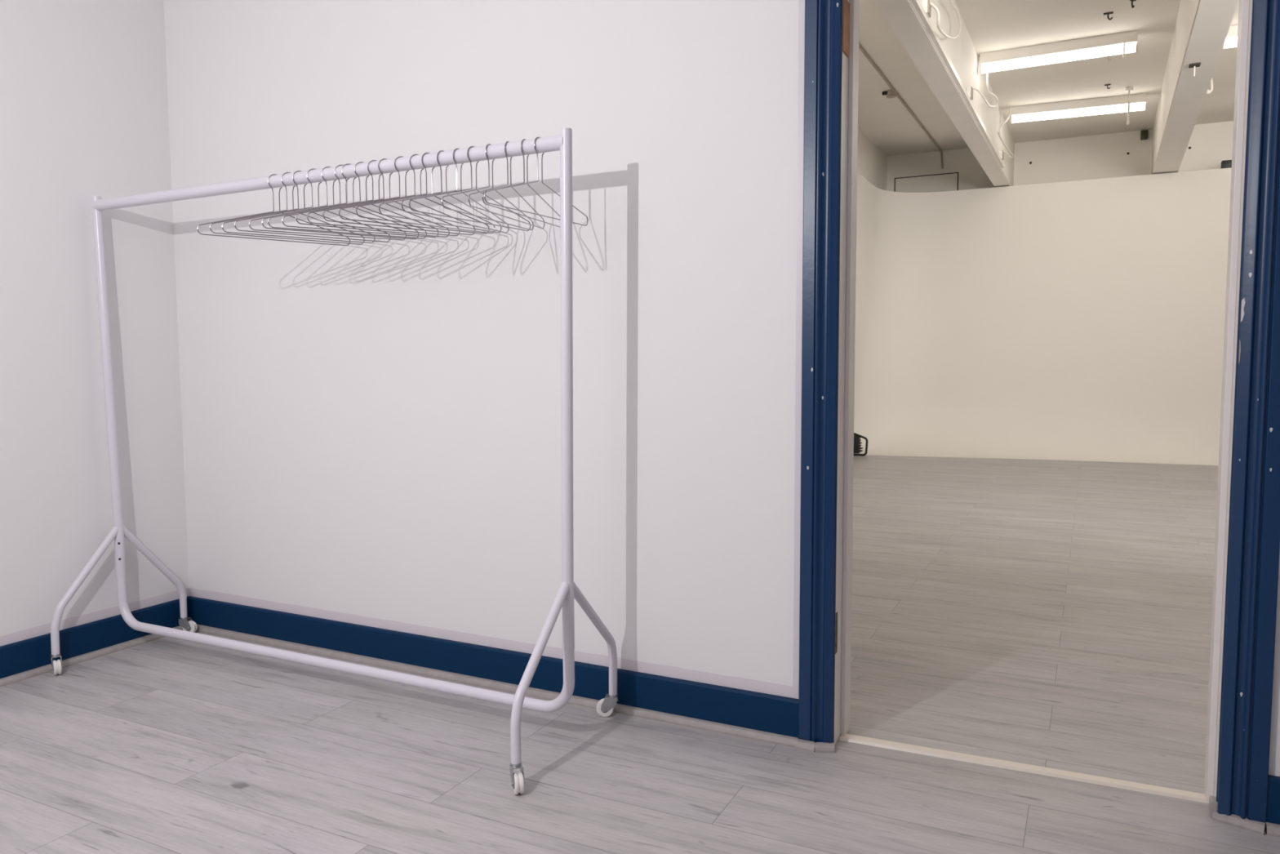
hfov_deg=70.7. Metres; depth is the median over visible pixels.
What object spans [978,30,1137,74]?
strip light
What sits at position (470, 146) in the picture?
wire hanger
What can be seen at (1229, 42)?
diffuser
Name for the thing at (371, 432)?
wall
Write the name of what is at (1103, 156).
wall
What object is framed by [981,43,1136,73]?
diffuser
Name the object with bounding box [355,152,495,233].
wire hanger
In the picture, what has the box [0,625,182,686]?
trim
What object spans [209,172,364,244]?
wire hanger
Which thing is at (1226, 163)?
box
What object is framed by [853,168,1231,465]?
wall
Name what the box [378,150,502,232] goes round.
wire hanger
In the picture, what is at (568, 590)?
clothes rack
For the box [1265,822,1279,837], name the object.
trim
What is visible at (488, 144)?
wire hanger
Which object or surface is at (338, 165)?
wire hanger
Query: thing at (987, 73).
cable
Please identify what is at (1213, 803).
trim
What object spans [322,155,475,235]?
wire hanger
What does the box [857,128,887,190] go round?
wall
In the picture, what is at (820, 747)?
trim
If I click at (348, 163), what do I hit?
wire hanger
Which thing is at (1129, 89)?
pull cord
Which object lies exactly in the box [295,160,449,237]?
wire hanger
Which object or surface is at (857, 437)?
floor light
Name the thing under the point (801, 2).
trim
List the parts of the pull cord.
cord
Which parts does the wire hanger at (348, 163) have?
shoulder frame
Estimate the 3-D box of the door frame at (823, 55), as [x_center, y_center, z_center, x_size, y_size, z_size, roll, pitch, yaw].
[0.518,-0.206,2.469,0.102,2.170,0.182,2,5,27]
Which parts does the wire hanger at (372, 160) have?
shoulder frame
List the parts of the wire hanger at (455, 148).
shoulder frame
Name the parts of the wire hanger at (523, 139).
shoulder frame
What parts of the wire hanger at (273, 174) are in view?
shoulder frame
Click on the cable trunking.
(917, 4)
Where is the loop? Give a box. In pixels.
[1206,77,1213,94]
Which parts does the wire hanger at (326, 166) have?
shoulder frame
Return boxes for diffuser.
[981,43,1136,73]
[1011,102,1145,123]
[1223,37,1237,48]
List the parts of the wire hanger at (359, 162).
shoulder frame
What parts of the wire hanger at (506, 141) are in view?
shoulder frame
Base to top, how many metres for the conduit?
0.206 m
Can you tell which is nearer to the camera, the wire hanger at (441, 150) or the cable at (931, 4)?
the wire hanger at (441, 150)
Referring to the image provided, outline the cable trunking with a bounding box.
[910,0,1004,168]
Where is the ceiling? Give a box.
[857,0,1239,155]
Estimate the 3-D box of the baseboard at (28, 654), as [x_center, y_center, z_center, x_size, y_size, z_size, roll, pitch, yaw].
[-2.884,0.912,1.486,0.018,0.123,4.782,2,5,27]
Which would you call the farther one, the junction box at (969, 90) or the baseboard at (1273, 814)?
the junction box at (969, 90)
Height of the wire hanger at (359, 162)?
0.205 m
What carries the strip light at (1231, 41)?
attached to the ceiling
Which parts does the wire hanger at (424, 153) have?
shoulder frame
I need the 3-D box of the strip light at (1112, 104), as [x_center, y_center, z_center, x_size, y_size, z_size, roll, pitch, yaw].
[4.045,-2.945,8.357,1.138,0.145,0.070,2,5,23]
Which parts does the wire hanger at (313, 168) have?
shoulder frame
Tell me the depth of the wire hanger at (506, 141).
2.42 m
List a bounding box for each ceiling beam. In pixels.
[872,0,1014,186]
[1151,0,1239,174]
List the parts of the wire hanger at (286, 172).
shoulder frame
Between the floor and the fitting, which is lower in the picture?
the floor
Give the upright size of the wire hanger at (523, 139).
0.205 m
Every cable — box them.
[929,0,961,39]
[969,72,998,106]
[997,106,1013,158]
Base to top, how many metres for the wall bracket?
0.090 m
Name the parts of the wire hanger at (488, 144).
shoulder frame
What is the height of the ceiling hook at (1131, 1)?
0.055 m
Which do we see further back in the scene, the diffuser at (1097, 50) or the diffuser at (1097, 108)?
the diffuser at (1097, 108)
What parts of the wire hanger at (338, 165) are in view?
shoulder frame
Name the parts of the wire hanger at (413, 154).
shoulder frame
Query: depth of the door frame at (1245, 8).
2.08 m
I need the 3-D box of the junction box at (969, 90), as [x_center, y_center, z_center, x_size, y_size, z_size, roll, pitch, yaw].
[2.409,-2.443,6.594,0.038,0.088,0.084,2,5,27]
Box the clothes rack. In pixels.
[50,127,617,794]
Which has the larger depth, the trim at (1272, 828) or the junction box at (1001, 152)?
the junction box at (1001, 152)
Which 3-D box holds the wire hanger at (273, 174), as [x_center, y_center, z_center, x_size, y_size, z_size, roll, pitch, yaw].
[-1.134,-0.685,2.816,0.464,0.206,0.003,-4,6,-38]
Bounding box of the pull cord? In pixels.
[1125,86,1133,124]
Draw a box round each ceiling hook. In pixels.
[1103,11,1113,20]
[1129,0,1136,8]
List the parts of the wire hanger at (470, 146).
shoulder frame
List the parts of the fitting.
fitting plate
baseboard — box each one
[0,597,189,678]
[186,595,799,737]
[1266,774,1279,824]
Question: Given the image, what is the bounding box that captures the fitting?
[1188,62,1200,76]
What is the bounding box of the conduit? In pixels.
[858,43,943,168]
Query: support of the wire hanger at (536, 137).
hanging from the clothes rack
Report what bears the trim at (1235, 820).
attached to the wall at (371, 432)
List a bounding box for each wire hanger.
[196,173,350,245]
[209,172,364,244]
[222,170,375,243]
[234,168,391,242]
[248,166,406,239]
[262,164,418,239]
[267,163,426,239]
[281,161,438,237]
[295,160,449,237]
[306,158,459,235]
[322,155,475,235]
[338,154,489,234]
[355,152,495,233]
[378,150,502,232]
[401,148,509,233]
[408,146,530,231]
[441,143,533,230]
[468,141,544,228]
[481,138,559,227]
[484,137,588,226]
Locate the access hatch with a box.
[893,172,958,192]
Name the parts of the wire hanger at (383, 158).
shoulder frame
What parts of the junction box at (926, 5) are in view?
lid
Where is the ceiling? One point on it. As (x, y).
(992, 25)
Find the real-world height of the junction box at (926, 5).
0.088 m
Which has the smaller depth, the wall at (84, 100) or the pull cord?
the wall at (84, 100)
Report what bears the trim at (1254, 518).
attached to the wall at (371, 432)
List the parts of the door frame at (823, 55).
hinge plate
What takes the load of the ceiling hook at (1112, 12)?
attached to the ceiling
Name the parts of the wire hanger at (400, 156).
shoulder frame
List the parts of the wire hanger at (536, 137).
shoulder frame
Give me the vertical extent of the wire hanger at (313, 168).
0.207 m
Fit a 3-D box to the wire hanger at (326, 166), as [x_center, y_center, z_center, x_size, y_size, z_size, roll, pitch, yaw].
[-0.932,-0.680,2.717,0.464,0.205,0.003,-3,5,-33]
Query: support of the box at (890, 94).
attached to the ceiling
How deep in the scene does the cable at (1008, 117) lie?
8.44 m
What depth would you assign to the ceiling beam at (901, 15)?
6.33 m
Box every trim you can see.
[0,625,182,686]
[196,623,798,747]
[792,0,804,698]
[795,738,814,751]
[814,742,834,752]
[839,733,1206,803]
[1208,795,1217,817]
[1212,812,1265,835]
[1216,0,1279,828]
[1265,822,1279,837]
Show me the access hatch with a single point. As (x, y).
(944, 182)
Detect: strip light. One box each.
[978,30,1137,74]
[1009,93,1146,123]
[1222,25,1237,48]
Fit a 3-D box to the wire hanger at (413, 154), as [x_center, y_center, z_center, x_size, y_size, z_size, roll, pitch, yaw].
[-0.633,-0.671,2.568,0.464,0.206,0.003,-4,6,-40]
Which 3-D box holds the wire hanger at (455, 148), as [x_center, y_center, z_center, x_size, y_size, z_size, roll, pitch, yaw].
[-0.502,-0.668,2.503,0.003,0.206,0.464,2,5,28]
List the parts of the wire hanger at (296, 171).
shoulder frame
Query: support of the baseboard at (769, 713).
attached to the wall at (371, 432)
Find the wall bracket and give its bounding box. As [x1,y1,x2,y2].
[1140,129,1147,140]
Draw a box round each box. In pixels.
[882,89,896,97]
[921,0,931,17]
[966,86,973,100]
[999,150,1004,159]
[1220,160,1231,168]
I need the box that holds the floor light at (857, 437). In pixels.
[853,432,867,455]
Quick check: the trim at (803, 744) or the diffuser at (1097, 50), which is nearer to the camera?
the trim at (803, 744)
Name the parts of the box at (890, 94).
lid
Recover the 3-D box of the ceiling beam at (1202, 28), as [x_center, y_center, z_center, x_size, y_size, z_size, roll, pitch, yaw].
[3.519,-2.543,5.619,0.227,0.522,8.472,2,5,27]
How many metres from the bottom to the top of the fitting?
0.075 m
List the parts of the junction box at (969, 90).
lid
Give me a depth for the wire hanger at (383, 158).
2.61 m
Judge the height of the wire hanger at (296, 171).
0.206 m
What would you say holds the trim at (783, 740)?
attached to the wall at (371, 432)
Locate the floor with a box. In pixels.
[0,454,1279,853]
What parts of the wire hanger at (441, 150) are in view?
shoulder frame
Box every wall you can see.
[0,0,189,646]
[163,0,1279,776]
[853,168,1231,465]
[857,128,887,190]
[886,120,1233,191]
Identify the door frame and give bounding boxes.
[798,0,859,744]
[1204,0,1252,804]

